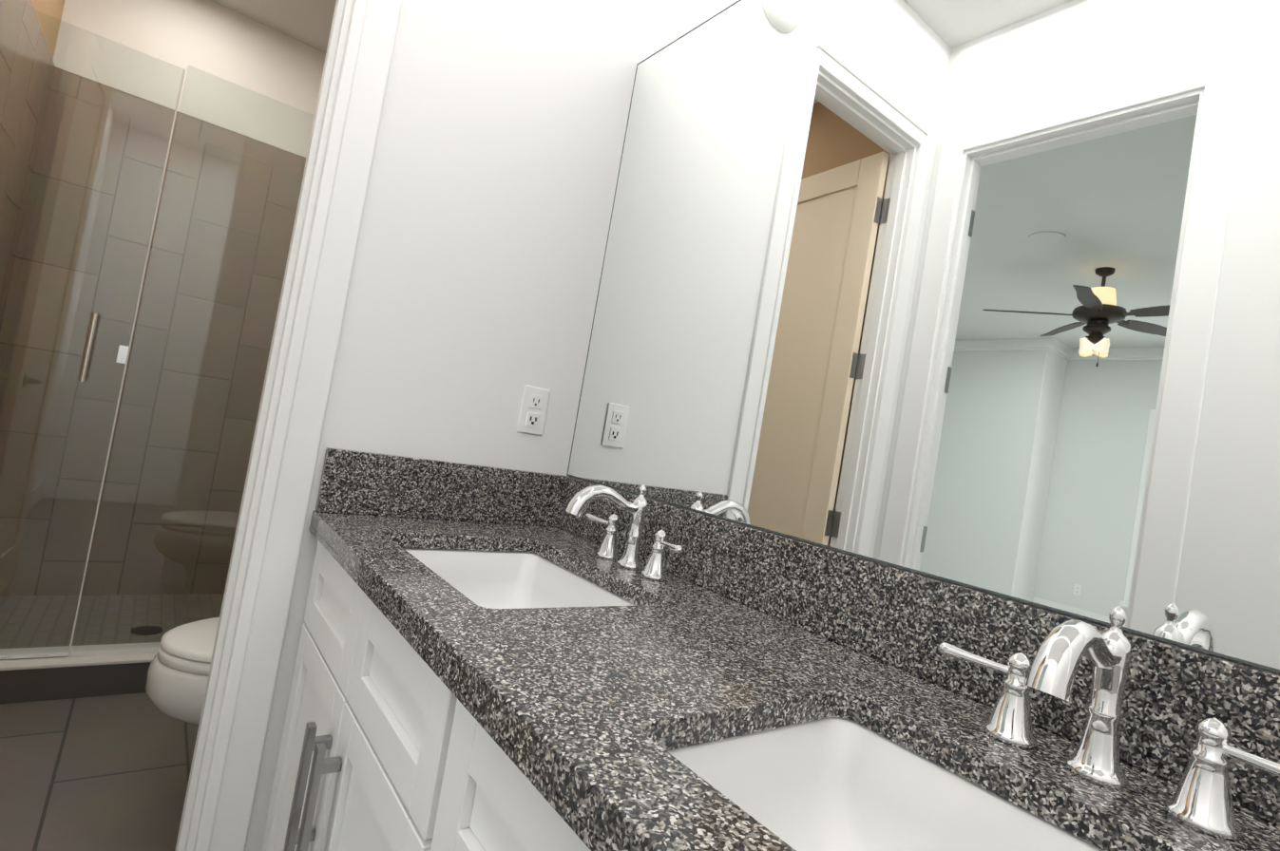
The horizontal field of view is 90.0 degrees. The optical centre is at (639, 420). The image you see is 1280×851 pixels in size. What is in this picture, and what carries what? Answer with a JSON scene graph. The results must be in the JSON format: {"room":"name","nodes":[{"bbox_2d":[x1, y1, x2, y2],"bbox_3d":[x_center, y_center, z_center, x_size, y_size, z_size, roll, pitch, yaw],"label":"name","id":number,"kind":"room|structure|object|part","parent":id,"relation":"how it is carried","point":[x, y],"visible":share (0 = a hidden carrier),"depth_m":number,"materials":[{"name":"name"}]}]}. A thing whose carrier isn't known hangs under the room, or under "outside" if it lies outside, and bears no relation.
{"room":"bathroom","nodes":[
{"label":"bathroom","id":0,"kind":"room"},
{"bbox_2d":[30,0,64,60],"bbox_3d":[-2.095,-0.602,1.833,0.120,2.930,2.470,11,-3,-37],"label":"wall","id":1,"kind":"structure","parent":0,"point":[53,9],"depth_m":2.64,"materials":[{"name":"beige paint"}]},
{"bbox_2d":[0,0,55,331],"bbox_3d":[-2.431,-0.347,2.317,0.012,2.350,1.068,11,-3,-37],"label":"shower wall tile","id":2,"kind":"structure","parent":1,"relation":"attached to","point":[27,5],"depth_m":2.46,"materials":[{"name":"beige tile"}]},
{"bbox_2d":[0,662,151,704],"bbox_3d":[-1.771,0.902,2.328,1.442,0.108,0.160,11,-3,-37],"label":"shower curb","id":3,"kind":"structure","parent":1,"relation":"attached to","point":[22,686],"depth_m":2.13,"materials":[{"name":"grey tile"}]},
{"bbox_2d":[0,642,160,670],"bbox_3d":[-1.760,0.843,2.330,1.442,0.012,0.171,11,-3,-37],"label":"sill","id":4,"kind":"structure","parent":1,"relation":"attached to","point":[14,664],"depth_m":2.17,"materials":[{"name":"white stone"}]},
{"bbox_2d":[0,0,314,659],"bbox_3d":[-1.570,-0.187,2.334,1.427,2.079,0.074,11,-3,-37],"label":"glass","id":5,"kind":"object","parent":4,"relation":"on","point":[123,354],"visible":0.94,"depth_m":2.20,"materials":[{"name":"clear glass"}]},
{"bbox_3d":[-1.955,-0.257,2.062,0.475,2.048,0.010,11,-3,-37],"label":"door","id":6,"kind":"part","parent":5,"relation":"part of","materials":[{"name":"clear glass"}]},
{"bbox_3d":[-1.799,-0.236,2.159,0.108,0.230,0.074,11,-3,-37],"label":"handle","id":7,"kind":"part","parent":5,"relation":"part of","materials":[{"name":"silver metal"}]},
{"bbox_3d":[-1.389,-0.153,2.493,0.941,2.076,0.010,11,-3,-37],"label":"panel","id":8,"kind":"part","parent":5,"relation":"part of","materials":[{"name":"clear glass"}]},
{"bbox_2d":[0,692,198,850],"bbox_3d":[-0.979,1.101,1.242,1.690,0.100,4.990,11,-3,-37],"label":"floor","id":9,"kind":"structure","parent":0,"point":[104,773],"depth_m":1.77,"materials":[{"name":"tile"}]},
{"bbox_2d":[0,593,224,649],"bbox_3d":[-2.102,0.901,2.762,1.422,0.030,0.928,11,-3,-37],"label":"mosaic shower floor","id":10,"kind":"structure","parent":9,"relation":"on","point":[135,619],"depth_m":2.75,"materials":[{"name":"brown tile"}]},
{"bbox_2d":[130,626,162,635],"bbox_3d":[-2.079,0.885,2.697,0.110,0.004,0.110,11,-3,-37],"label":"shower drain","id":11,"kind":"object","parent":10,"relation":"on","point":[154,630],"depth_m":2.69,"materials":[{"name":"grey metal"}]},
{"bbox_2d":[144,617,219,725],"bbox_3d":[-0.944,0.668,1.860,0.772,0.810,0.450,11,-3,-37],"label":"toilet","id":12,"kind":"object","parent":9,"relation":"on","point":[177,678],"visible":0.15,"depth_m":1.58,"materials":[{"name":"white ceramic"}]},
{"bbox_2d":[260,519,629,850],"bbox_3d":[-0.024,0.748,0.783,0.606,0.882,1.670,11,-3,-37],"label":"bathroom vanity","id":13,"kind":"object","parent":9,"relation":"on","point":[384,747],"depth_m":0.82,"materials":[{"name":"white wood"}]},
{"bbox_2d":[311,511,1279,850],"bbox_3d":[0.061,0.302,0.805,0.583,0.030,1.668,11,-3,-37],"label":"countertop","id":14,"kind":"structure","parent":13,"relation":"on","point":[594,689],"depth_m":0.68,"materials":[{"name":"grey stone"}]},
{"bbox_2d":[397,538,648,607],"bbox_3d":[-0.229,0.341,1.107,0.375,0.146,0.520,11,-3,-37],"label":"sink","id":15,"kind":"object","parent":14,"relation":"in","point":[496,574],"depth_m":1.31,"materials":[{"name":"white ceramic"}]},
{"bbox_2d":[560,477,693,580],"bbox_3d":[-0.062,0.197,1.223,0.192,0.164,0.317,11,-3,-37],"label":"faucet","id":16,"kind":"object","parent":14,"relation":"on","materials":[{"name":"silver metal"}]},
{"bbox_2d":[659,702,1149,850],"bbox_3d":[0.240,0.397,0.466,0.362,0.146,0.508,11,-3,-37],"label":"sink","id":17,"kind":"object","parent":14,"relation":"in","point":[840,777],"depth_m":0.67,"materials":[{"name":"white ceramic"}]},
{"bbox_2d":[929,606,1279,846],"bbox_3d":[0.399,0.251,0.580,0.192,0.164,0.317,11,-3,-37],"label":"faucet","id":18,"kind":"object","parent":14,"relation":"on","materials":[{"name":"silver metal"}]},
{"bbox_2d":[53,0,325,157],"bbox_3d":[-2.179,-0.566,3.243,1.450,2.930,0.120,11,-3,-37],"label":"wall","id":19,"kind":"structure","parent":0,"point":[213,39],"depth_m":3.11,"materials":[{"name":"white paint"}]},
{"bbox_2d":[0,89,303,595],"bbox_3d":[-2.198,-0.227,3.177,1.444,2.250,0.012,11,-3,-37],"label":"shower wall tile","id":20,"kind":"structure","parent":19,"relation":"attached to","point":[85,275],"depth_m":3.02,"materials":[{"name":"beige tile"}]},
{"bbox_2d":[50,66,306,176],"bbox_3d":[-2.003,-1.385,3.218,1.444,0.100,0.013,11,-3,-37],"label":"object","id":21,"kind":"object","parent":19,"relation":"attached to","point":[221,138],"depth_m":3.04,"materials":[{"name":"beige tile"}]},
{"bbox_2d":[211,0,336,53],"bbox_3d":[-0.477,-1.885,1.349,1.690,0.100,4.990,11,-3,-37],"label":"ceiling","id":22,"kind":"structure","parent":0,"point":[309,22],"depth_m":3.13,"materials":[{"name":"white paint"}]},
{"bbox_2d":[244,0,650,850],"bbox_3d":[-0.713,-0.390,1.275,1.450,2.931,0.101,11,-3,-37],"label":"wall","id":23,"kind":"structure","parent":0,"point":[482,245],"depth_m":1.47,"materials":[{"name":"white paint"}]},
{"bbox_2d":[174,0,401,850],"bbox_3d":[-0.950,-0.246,1.095,0.804,2.556,0.128,11,-3,-37],"label":"door frame","id":24,"kind":"structure","parent":23,"relation":"attached to","point":[262,617],"depth_m":1.26,"materials":[{"name":"white wood"}]},
{"bbox_2d":[313,447,564,527],"bbox_3d":[-0.417,0.164,1.468,0.580,0.130,0.021,11,-3,-37],"label":"backsplash","id":25,"kind":"structure","parent":23,"relation":"attached to","point":[368,484],"depth_m":1.42,"materials":[{"name":"black stone"}]},
{"bbox_2d":[516,385,550,435],"bbox_3d":[-0.261,-0.024,1.577,0.070,0.115,0.008,11,-3,-37],"label":"outlet","id":26,"kind":"object","parent":23,"relation":"attached to","point":[533,410],"visible":1,"depth_m":1.57,"materials":[{"name":"white plastic"}]},
{"bbox_2d":[639,0,738,62],"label":"wall","id":27,"kind":"structure","parent":0,"point":[668,21],"depth_m":1.60,"materials":[{"name":"white paint"}]},
{"bbox_2d":[644,496,1110,627],"label":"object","id":28,"kind":"object","parent":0,"point":[644,497],"depth_m":0.89,"materials":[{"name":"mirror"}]},
{"bbox_2d":[566,0,1279,673],"bbox_3d":[0.474,-0.330,0.906,0.008,1.096,1.911,11,-3,-37],"label":"vanity mirror","id":29,"kind":"object","parent":28,"relation":"attached to","point":[983,295],"visible":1,"depth_m":0.88,"materials":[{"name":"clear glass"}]},
{"bbox_2d":[556,476,1279,827],"bbox_3d":[0.301,0.266,0.969,0.020,0.129,1.648,11,-3,-37],"label":"backsplash","id":30,"kind":"structure","parent":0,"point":[892,615],"depth_m":0.89,"materials":[{"name":"black stone"}]}
]}

